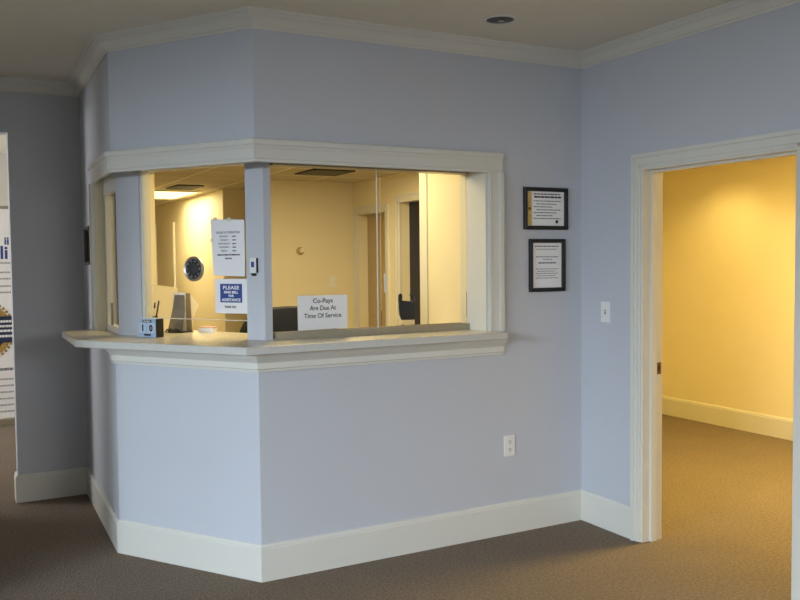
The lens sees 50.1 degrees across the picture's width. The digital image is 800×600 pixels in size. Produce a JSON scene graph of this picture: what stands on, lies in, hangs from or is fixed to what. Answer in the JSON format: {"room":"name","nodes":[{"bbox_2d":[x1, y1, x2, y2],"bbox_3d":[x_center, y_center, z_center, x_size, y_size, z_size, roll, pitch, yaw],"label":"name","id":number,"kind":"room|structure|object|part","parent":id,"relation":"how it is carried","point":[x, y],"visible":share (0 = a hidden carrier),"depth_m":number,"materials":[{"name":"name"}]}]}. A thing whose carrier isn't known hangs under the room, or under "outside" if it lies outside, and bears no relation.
{"room":"medical waiting room","nodes":[
{"label":"medical waiting room","id":0,"kind":"room"},
{"bbox_2d":[0,153,7,205],"bbox_3d":[-4.680,-0.078,6.720,4.300,2.720,3.994,-2,3,-28],"label":"wall","id":1,"kind":"structure","parent":0,"point":[3,156],"depth_m":9.07,"materials":[{"name":"grey paint"}]},
{"bbox_2d":[0,91,156,474],"bbox_3d":[-2.400,-0.050,5.614,1.560,2.720,0.120,-2,3,-28],"label":"wall","id":2,"kind":"structure","parent":0,"point":[41,131],"depth_m":5.59,"materials":[{"name":"blue paint"}]},
{"bbox_2d":[14,471,17,499],"bbox_3d":[-2.509,1.224,5.598,0.016,0.178,0.136,-2,3,-28],"label":"baseboard","id":3,"kind":"object","parent":2,"relation":"attached to","point":[15,474],"visible":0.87,"depth_m":5.60,"materials":[{"name":"white wood"}]},
{"bbox_2d":[0,76,77,96],"bbox_3d":[-2.578,-1.359,5.350,1.080,0.076,0.080,-2,3,-28],"label":"trim","id":4,"kind":"structure","parent":2,"relation":"attached to","point":[10,84],"depth_m":5.48,"materials":[{"name":"white wood"}]},
{"bbox_2d":[16,467,86,502],"bbox_3d":[-2.289,1.220,5.649,0.451,0.178,0.016,-2,3,-28],"label":"baseboard","id":5,"kind":"structure","parent":2,"relation":"attached to","point":[69,482],"depth_m":5.64,"materials":[{"name":"white wood"}]},
{"bbox_2d":[78,53,157,518],"bbox_3d":[-1.695,-0.036,5.172,0.260,2.720,1.328,-2,3,-27],"label":"wall","id":6,"kind":"structure","parent":0,"point":[100,371],"depth_m":5.09,"materials":[{"name":"blue paint"}]},
{"bbox_2d":[66,35,106,96],"bbox_3d":[-1.853,-1.351,5.021,0.080,0.076,1.350,-2,3,-27],"label":"trim","id":7,"kind":"structure","parent":6,"relation":"attached to","point":[93,53],"depth_m":4.91,"materials":[{"name":"white wood"}]},
{"bbox_2d":[83,226,89,264],"bbox_3d":[-1.912,-0.334,5.259,0.032,0.236,0.250,-2,3,-27],"label":"picture frame","id":8,"kind":"object","parent":6,"relation":"attached to","point":[85,229],"visible":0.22,"depth_m":5.35,"materials":[{"name":"black paint"}]},
{"bbox_2d":[88,183,98,329],"bbox_3d":[-1.831,-0.257,5.110,0.029,0.870,0.080,-2,3,-28],"label":"trim","id":9,"kind":"structure","parent":6,"relation":"attached to","point":[91,187],"depth_m":5.09,"materials":[{"name":"white wood"}]},
{"bbox_2d":[87,153,109,183],"bbox_3d":[-1.692,-0.735,4.797,0.031,0.110,0.728,-2,3,-27],"label":"trim","id":10,"kind":"structure","parent":6,"relation":"attached to","point":[97,170],"depth_m":4.77,"materials":[{"name":"white wood"}]},
{"bbox_2d":[87,467,118,552],"bbox_3d":[-1.803,1.238,5.166,0.016,0.178,1.330,-2,3,-27],"label":"baseboard","id":11,"kind":"structure","parent":6,"relation":"attached to","point":[104,509],"depth_m":5.06,"materials":[{"name":"white wood"}]},
{"bbox_2d":[103,173,118,333],"bbox_3d":[-1.640,-0.263,4.928,0.072,0.895,0.420,-2,3,-28],"label":"window","id":12,"kind":"structure","parent":6,"relation":"in","point":[109,199],"depth_m":5.05,"materials":[{"name":"white glass"}]},
{"bbox_3d":[-1.622,-0.233,4.908,0.006,0.765,0.365,-2,3,-28],"label":"pane","id":13,"kind":"part","parent":12,"relation":"part of","materials":[{"name":"clear glass"}]},
{"bbox_2d":[108,28,261,544],"bbox_3d":[-1.036,-0.008,4.416,0.940,2.720,0.260,1,3,28],"label":"wall","id":14,"kind":"structure","parent":0,"point":[189,438],"depth_m":4.29,"materials":[{"name":"blue paint"}]},
{"bbox_2d":[115,171,142,334],"bbox_3d":[-1.472,-0.255,4.719,0.173,0.895,0.070,1,3,28],"label":"trim","id":15,"kind":"structure","parent":14,"relation":"attached to","point":[127,184],"depth_m":4.69,"materials":[{"name":"blue paint"}]},
{"bbox_2d":[140,171,152,317],"bbox_3d":[-1.387,-0.254,4.677,0.016,0.895,0.055,1,3,28],"label":"trim","id":16,"kind":"structure","parent":14,"relation":"attached to","point":[144,175],"depth_m":4.67,"materials":[{"name":"beige paint"}]},
{"bbox_2d":[92,6,251,52],"bbox_3d":[-1.121,-1.320,4.200,1.008,0.076,0.080,1,3,28],"label":"trim","id":17,"kind":"structure","parent":14,"relation":"attached to","point":[236,19],"depth_m":4.18,"materials":[{"name":"white wood"}]},
{"bbox_2d":[104,138,253,172],"bbox_3d":[-1.108,-0.715,4.253,0.967,0.110,0.031,1,3,28],"label":"trim","id":18,"kind":"structure","parent":14,"relation":"attached to","point":[234,150],"depth_m":4.23,"materials":[{"name":"white wood"}]},
{"bbox_2d":[106,349,257,372],"bbox_3d":[-1.101,0.295,4.287,0.990,0.092,0.058,1,3,28],"label":"trim","id":19,"kind":"structure","parent":14,"relation":"attached to","point":[241,363],"depth_m":4.27,"materials":[{"name":"white wood"}]},
{"bbox_2d":[117,519,261,582],"bbox_3d":[-1.086,1.268,4.353,0.954,0.178,0.016,1,3,28],"label":"baseboard","id":20,"kind":"structure","parent":14,"relation":"attached to","point":[234,558],"depth_m":4.33,"materials":[{"name":"white wood"}]},
{"bbox_2d":[148,163,246,320],"bbox_3d":[-1.076,-0.296,4.508,0.695,0.801,0.008,1,3,28],"label":"window","id":21,"kind":"structure","parent":14,"relation":"in","point":[243,163],"depth_m":4.50,"materials":[{"name":"clear glass"}]},
{"bbox_2d":[184,256,203,280],"bbox_3d":[-1.088,-0.164,4.509,0.132,0.132,0.016,1,3,28],"label":"clock","id":22,"kind":"object","parent":21,"relation":"attached to","point":[193,266],"visible":1,"depth_m":4.50,"materials":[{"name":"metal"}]},
{"bbox_2d":[186,259,200,278],"bbox_3d":[-1.088,-0.164,4.510,0.104,0.104,0.013,1,3,28],"label":"grille","id":23,"kind":"object","parent":22,"relation":"attached to","point":[193,266],"depth_m":4.51,"materials":[{"name":"metal"}]},
{"bbox_2d":[210,217,244,275],"bbox_3d":[-0.890,-0.274,4.404,0.228,0.306,0.002,1,3,28],"label":"paper notice","id":24,"kind":"object","parent":21,"relation":"attached to","point":[227,239],"visible":1,"depth_m":4.40,"materials":[{"name":"white paper"}]},
{"bbox_2d":[215,279,247,313],"bbox_3d":[-0.871,-0.020,4.407,0.208,0.178,0.002,1,3,28],"label":"paper notice","id":25,"kind":"object","parent":21,"relation":"attached to","point":[230,294],"visible":1,"depth_m":4.41,"materials":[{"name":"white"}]},
{"bbox_2d":[250,258,257,275],"bbox_3d":[-0.738,-0.168,4.320,0.044,0.092,0.016,1,3,28],"label":"button","id":26,"kind":"object","parent":14,"relation":"attached to","point":[253,261],"visible":1,"depth_m":4.31,"materials":[{"name":"white plastic"}]},
{"bbox_2d":[244,162,272,339],"bbox_3d":[-0.706,-0.246,4.350,0.134,0.895,0.073,1,3,28],"label":"trim","id":27,"kind":"structure","parent":14,"relation":"attached to","point":[257,174],"depth_m":4.32,"materials":[{"name":"blue paint"}]},
{"bbox_2d":[155,190,221,331],"bbox_3d":[-2.716,-0.116,11.042,0.120,2.350,3.220,-2,3,-28],"label":"wall","id":28,"kind":"structure","parent":0,"point":[191,216],"depth_m":10.64,"materials":[{"name":"beige paint"}]},
{"bbox_2d":[171,222,175,286],"bbox_3d":[-3.023,0.003,11.466,0.025,2.080,0.110,-2,3,-28],"label":"trim","id":29,"kind":"structure","parent":28,"relation":"attached to","point":[172,223],"depth_m":11.40,"materials":[{"name":"white wood"}]},
{"bbox_2d":[219,189,246,332],"bbox_3d":[-1.482,-0.071,9.811,1.120,2.350,0.120,-2,3,-28],"label":"wall","id":30,"kind":"structure","parent":0,"point":[232,201],"depth_m":9.53,"materials":[{"name":"beige paint"}]},
{"bbox_2d":[154,165,402,206],"bbox_3d":[-1.926,-1.212,8.631,2.970,0.050,8.730,-2,3,-28],"label":"ceiling","id":31,"kind":"structure","parent":0,"point":[226,177],"depth_m":8.21,"materials":[{"name":"tile"}]},
{"bbox_2d":[155,190,201,199],"bbox_3d":[-2.803,-1.242,10.118,0.600,0.012,1.220,-2,3,-28],"label":"recessed light","id":32,"kind":"object","parent":31,"relation":"in","point":[159,194],"visible":0.51,"depth_m":10.03,"materials":[{"name":"white plastic"}]},
{"bbox_2d":[166,184,203,189],"bbox_3d":[-2.297,-1.200,9.119,0.280,0.012,0.520,-2,3,-28],"label":"ceiling vent","id":33,"kind":"object","parent":31,"relation":"in","point":[175,187],"visible":1,"depth_m":9.08,"materials":[{"name":"white metal"}]},
{"bbox_2d":[295,169,354,175],"bbox_3d":[-0.680,-1.151,7.726,0.400,0.012,0.450,-2,3,-28],"label":"ceiling vent","id":34,"kind":"object","parent":31,"relation":"in","point":[318,172],"visible":0.99,"depth_m":7.69,"materials":[{"name":"white metal"}]},
{"bbox_2d":[270,180,353,328],"bbox_3d":[-0.948,-0.026,8.751,0.990,2.350,0.135,-2,3,-28],"label":"wall","id":35,"kind":"structure","parent":0,"point":[315,217],"depth_m":8.68,"materials":[{"name":"beige paint"}]},
{"bbox_2d":[296,247,304,254],"bbox_3d":[-0.995,-0.492,8.598,0.080,0.080,0.056,-2,3,-28],"label":"wall sensor","id":36,"kind":"object","parent":35,"relation":"attached to","point":[300,250],"visible":1,"depth_m":8.60,"materials":[{"name":"beige paint"}]},
{"bbox_2d":[330,275,336,286],"bbox_3d":[-0.685,-0.192,8.800,0.075,0.120,0.016,-2,3,-28],"label":"light switch","id":37,"kind":"object","parent":35,"relation":"attached to","point":[333,279],"visible":1,"depth_m":8.80,"materials":[{"name":"white plastic"}]},
{"bbox_2d":[0,0,732,152],"bbox_3d":[-1.835,-1.330,2.890,7.350,0.080,13.500,-2,3,-28],"label":"ceiling","id":38,"kind":"structure","parent":0,"point":[40,39],"depth_m":4.14,"materials":[{"name":"white paint"}]},
{"bbox_2d":[482,14,517,24],"bbox_3d":[0.489,-1.368,4.186,0.176,0.013,0.176,-2,3,-28],"label":"recessed light","id":39,"kind":"object","parent":38,"relation":"in","point":[497,19],"visible":1,"depth_m":4.18,"materials":[{"name":"white metal"}]},
{"bbox_2d":[352,173,418,327],"bbox_3d":[0.328,0.016,7.557,0.120,2.350,3.450,-2,3,-28],"label":"wall","id":40,"kind":"structure","parent":0,"point":[364,192],"depth_m":8.18,"materials":[{"name":"beige paint"}]},
{"bbox_2d":[353,203,390,327],"bbox_3d":[-0.284,0.107,8.544,0.026,2.088,0.770,-2,3,-28],"label":"trim","id":41,"kind":"structure","parent":40,"relation":"attached to","point":[385,208],"depth_m":8.58,"materials":[{"name":"white wood"}]},
{"bbox_2d":[367,213,385,326],"bbox_3d":[-0.193,0.136,8.594,0.100,2.005,0.600,-2,3,-28],"label":"door","id":42,"kind":"structure","parent":40,"relation":"in","point":[371,219],"depth_m":8.67,"materials":[{"name":"beige paint"}]},
{"bbox_2d":[394,191,418,325],"bbox_3d":[0.198,0.110,7.650,0.026,2.156,0.980,-2,3,-28],"label":"trim","id":43,"kind":"structure","parent":40,"relation":"attached to","point":[413,196],"depth_m":8.01,"materials":[{"name":"white wood"}]},
{"bbox_2d":[409,201,419,324],"bbox_3d":[0.280,0.139,7.695,0.100,2.073,0.810,-2,3,-28],"label":"door","id":44,"kind":"structure","parent":40,"relation":"in","point":[414,225],"depth_m":7.93,"materials":[{"name":"grey paint"}]},
{"bbox_2d":[0,414,792,599],"bbox_3d":[-1.103,1.366,4.819,10.700,0.060,16.800,-2,3,-28],"label":"floor","id":45,"kind":"structure","parent":0,"point":[726,530],"depth_m":4.43,"materials":[{"name":"brown carpet"}]},
{"bbox_2d":[0,206,14,427],"bbox_3d":[-3.958,0.161,8.072,0.860,2.100,0.200,-2,3,-28],"label":"banner","id":46,"kind":"object","parent":45,"relation":"on","point":[7,406],"visible":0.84,"depth_m":8.17,"materials":[{"name":"white fabric"}]},
{"bbox_2d":[239,306,336,332],"bbox_3d":[-0.569,0.679,5.202,0.720,1.264,0.652,-2,3,-34],"label":"office chair","id":47,"kind":"object","parent":45,"relation":"on","point":[285,318],"visible":0.02,"depth_m":5.32,"materials":[{"name":"black fabric"}]},
{"bbox_2d":[398,294,414,324],"bbox_3d":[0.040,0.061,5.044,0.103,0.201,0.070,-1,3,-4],"label":"office chair","id":48,"kind":"object","parent":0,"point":[406,308],"visible":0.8,"depth_m":5.02,"materials":[{"name":"black fabric"}]},
{"bbox_2d":[252,28,581,544],"bbox_3d":[0.131,-0.032,4.667,1.986,2.720,0.260,-2,3,-28],"label":"wall","id":49,"kind":"structure","parent":0,"point":[342,448],"depth_m":4.55,"materials":[{"name":"blue paint"}]},
{"bbox_2d":[62,329,507,355],"bbox_3d":[-0.717,0.197,4.865,2.104,0.038,1.600,-2,3,-28],"label":"countertop","id":50,"kind":"structure","parent":49,"relation":"on","point":[225,343],"depth_m":4.33,"materials":[{"name":"beige laminate"}]},
{"bbox_2d":[139,318,163,337],"bbox_3d":[-1.333,0.149,4.580,0.124,0.098,0.059,1,3,28],"label":"block","id":51,"kind":"object","parent":50,"relation":"on","point":[148,327],"visible":1,"depth_m":4.56,"materials":[{"name":"blue plastic"}]},
{"bbox_3d":[-1.279,0.149,4.554,0.004,0.098,0.054,1,3,28],"label":"panel","id":52,"kind":"part","parent":51,"relation":"part of","materials":[{"name":"black plastic"}]},
{"bbox_2d":[153,285,176,329],"bbox_3d":[-1.379,0.043,5.020,0.178,0.268,0.012,1,3,24],"label":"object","id":53,"kind":"object","parent":50,"relation":"on","point":[163,294],"visible":0.64,"depth_m":5.02,"materials":[{"name":"beige paper"}]},
{"bbox_2d":[165,328,181,332],"bbox_3d":[-1.276,0.170,4.816,0.123,0.028,0.012,1,3,28],"label":"cable","id":54,"kind":"object","parent":50,"relation":"on","point":[172,330],"visible":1,"depth_m":4.82,"materials":[{"name":"black plastic"}]},
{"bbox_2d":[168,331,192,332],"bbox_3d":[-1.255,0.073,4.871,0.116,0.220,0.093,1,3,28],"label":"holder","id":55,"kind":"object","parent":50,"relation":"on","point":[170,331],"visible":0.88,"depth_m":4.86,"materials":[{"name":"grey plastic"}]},
{"bbox_2d":[173,293,185,330],"bbox_3d":[-1.259,0.068,4.884,0.092,0.218,0.004,1,3,28],"label":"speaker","id":56,"kind":"object","parent":55,"relation":"in","point":[179,299],"visible":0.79,"depth_m":4.88,"materials":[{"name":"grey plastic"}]},
{"bbox_2d":[188,296,198,330],"bbox_3d":[-1.181,0.079,4.896,0.077,0.205,0.002,1,3,28],"label":"leaflet","id":57,"kind":"object","parent":50,"relation":"on","point":[193,305],"visible":0.95,"depth_m":4.90,"materials":[{"name":"beige paper"}]},
{"bbox_2d":[199,326,217,331],"bbox_3d":[-1.094,0.166,4.883,0.091,0.030,0.061,0,3,16],"label":"card stack","id":58,"kind":"object","parent":50,"relation":"on","point":[202,328],"visible":1,"depth_m":4.86,"materials":[{"name":"white paper"}]},
{"bbox_2d":[270,162,469,339],"bbox_3d":[-0.141,-0.263,4.601,1.161,0.895,0.090,-2,3,-28],"label":"window","id":59,"kind":"structure","parent":49,"relation":"in","point":[324,333],"depth_m":4.58,"materials":[{"name":"beige metal"}]},
{"bbox_2d":[297,295,346,330],"bbox_3d":[-0.405,0.065,4.492,0.284,0.181,0.001,-2,3,-28],"label":"paper notice","id":60,"kind":"object","parent":59,"relation":"attached to","point":[315,312],"visible":1,"depth_m":4.49,"materials":[{"name":"white paper"}]},
{"bbox_3d":[-0.382,-0.256,4.497,0.629,0.866,0.005,-2,3,-28],"label":"pane","id":61,"kind":"part","parent":59,"relation":"part of","materials":[{"name":"clear glass"}]},
{"bbox_3d":[-0.081,-0.092,4.611,0.010,0.100,0.008,-2,3,-28],"label":"pull handle","id":62,"kind":"part","parent":59,"relation":"part of","materials":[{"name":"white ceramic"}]},
{"bbox_3d":[0.128,-0.271,4.723,0.567,0.866,0.005,-2,3,-28],"label":"pane","id":63,"kind":"part","parent":59,"relation":"part of","materials":[{"name":"clear glass"}]},
{"bbox_2d":[253,137,503,172],"bbox_3d":[-0.067,-0.731,4.366,1.430,0.110,0.031,-2,3,-28],"label":"trim","id":64,"kind":"structure","parent":49,"relation":"attached to","point":[265,149],"depth_m":4.32,"materials":[{"name":"white wood"}]},
{"bbox_2d":[256,339,507,372],"bbox_3d":[-0.055,0.279,4.399,1.448,0.092,0.058,-2,3,-28],"label":"trim","id":65,"kind":"structure","parent":49,"relation":"attached to","point":[376,355],"depth_m":4.36,"materials":[{"name":"white wood"}]},
{"bbox_2d":[249,6,580,68],"bbox_3d":[0.179,-1.345,4.445,2.029,0.076,0.080,-2,3,-28],"label":"trim","id":66,"kind":"structure","parent":49,"relation":"attached to","point":[261,18],"depth_m":4.37,"materials":[{"name":"white wood"}]},
{"bbox_2d":[261,489,580,581],"bbox_3d":[0.206,1.243,4.603,1.995,0.178,0.016,-2,3,-28],"label":"baseboard","id":67,"kind":"structure","parent":49,"relation":"attached to","point":[295,557],"depth_m":4.52,"materials":[{"name":"white wood"}]},
{"bbox_2d":[460,172,487,330],"bbox_3d":[0.415,-0.279,4.810,0.014,0.895,0.260,-2,3,-28],"label":"trim","id":68,"kind":"structure","parent":49,"relation":"attached to","point":[473,185],"depth_m":4.79,"materials":[{"name":"white wood"}]},
{"bbox_2d":[488,172,504,330],"bbox_3d":[0.529,-0.263,4.706,0.087,0.870,0.034,-2,3,-28],"label":"trim","id":69,"kind":"structure","parent":49,"relation":"attached to","point":[496,278],"depth_m":4.70,"materials":[{"name":"white wood"}]},
{"bbox_2d":[504,435,514,456],"bbox_3d":[0.616,0.820,4.812,0.072,0.116,0.008,-2,3,-28],"label":"wall outlet","id":70,"kind":"object","parent":49,"relation":"attached to","point":[509,441],"visible":1,"depth_m":4.81,"materials":[{"name":"white plastic"}]},
{"bbox_2d":[523,187,567,229],"bbox_3d":[0.832,-0.519,4.866,0.309,0.238,0.020,-2,3,-28],"label":"framed certificate","id":71,"kind":"object","parent":49,"relation":"attached to","point":[544,208],"visible":1,"depth_m":4.87,"materials":[{"name":"black paint"}]},
{"bbox_2d":[529,239,565,291],"bbox_3d":[0.843,-0.198,4.886,0.253,0.300,0.020,-2,3,-28],"label":"framed certificate","id":72,"kind":"object","parent":49,"relation":"attached to","point":[547,257],"visible":1,"depth_m":4.89,"materials":[{"name":"black paint"}]},
{"bbox_2d":[427,174,460,323],"bbox_3d":[0.807,0.110,5.462,1.270,2.350,0.485,-2,3,-28],"label":"wall partition","id":73,"kind":"structure","parent":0,"point":[443,190],"depth_m":5.11,"materials":[{"name":"beige paint"}]},
{"bbox_2d":[419,173,427,323],"bbox_3d":[0.146,-0.427,5.307,0.006,1.250,0.090,-2,3,-28],"label":"trim","id":74,"kind":"structure","parent":73,"relation":"attached to","point":[423,214],"depth_m":5.31,"materials":[{"name":"white wood"}]},
{"bbox_2d":[581,3,799,505],"bbox_3d":[2.776,0.066,2.006,0.138,2.720,7.460,-2,3,-28],"label":"wall","id":75,"kind":"structure","parent":0,"point":[740,79],"depth_m":4.66,"materials":[{"name":"blue paint"}]},
{"bbox_2d":[581,489,629,538],"bbox_3d":[1.174,1.220,4.890,0.016,0.178,0.430,-2,3,-28],"label":"baseboard","id":76,"kind":"structure","parent":75,"relation":"attached to","point":[608,514],"depth_m":4.88,"materials":[{"name":"white wood"}]},
{"bbox_2d":[601,301,609,322],"bbox_3d":[1.159,0.068,4.841,0.018,0.118,0.074,-2,3,-28],"label":"light switch","id":77,"kind":"object","parent":75,"relation":"attached to","point":[605,306],"visible":1,"depth_m":4.84,"materials":[{"name":"white plastic"}]},
{"bbox_2d":[657,362,660,373],"bbox_3d":[1.409,0.371,4.656,0.032,0.064,0.003,-2,3,-28],"label":"strike plate","id":78,"kind":"object","parent":75,"relation":"attached to","point":[658,363],"visible":1,"depth_m":4.66,"materials":[{"name":"gold metal"}]},
{"bbox_2d":[580,0,799,68],"bbox_3d":[2.693,-1.249,1.844,0.080,0.076,7.050,-2,3,-28],"label":"trim","id":79,"kind":"structure","parent":75,"relation":"attached to","point":[733,11],"depth_m":4.24,"materials":[{"name":"white wood"}]},
{"bbox_2d":[630,129,799,599],"bbox_3d":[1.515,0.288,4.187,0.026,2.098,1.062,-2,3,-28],"label":"trim","id":80,"kind":"structure","parent":75,"relation":"attached to","point":[790,138],"depth_m":4.48,"materials":[{"name":"white wood"}]},
{"bbox_2d":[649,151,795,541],"bbox_3d":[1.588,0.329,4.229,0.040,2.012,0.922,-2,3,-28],"label":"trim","id":81,"kind":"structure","parent":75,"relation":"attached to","point":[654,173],"depth_m":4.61,"materials":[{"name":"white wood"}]},
{"bbox_2d":[662,155,795,418],"bbox_3d":[3.811,-0.005,6.282,0.120,2.440,5.800,-2,3,-28],"label":"wall","id":82,"kind":"structure","parent":0,"point":[728,287],"depth_m":7.69,"materials":[{"name":"beige paint"}]},
{"bbox_2d":[662,396,792,440],"bbox_3d":[3.758,1.127,6.312,0.016,0.178,5.580,-2,3,-28],"label":"baseboard","id":83,"kind":"structure","parent":82,"relation":"attached to","point":[768,425],"depth_m":7.73,"materials":[{"name":"white wood"}]},
{"bbox_3d":[-4.200,-0.152,12.137,1.690,2.350,0.120,-2,3,-28],"label":"wall","id":84,"kind":"structure","parent":0,"visible":0},
{"bbox_2d":[155,224,157,284],"bbox_3d":[-4.147,-0.024,12.069,1.430,2.100,0.060,-2,3,-28],"label":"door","id":85,"kind":"structure","parent":84,"relation":"in","point":[155,224],"depth_m":12.35,"materials":[{"name":"white wood"}]}
]}

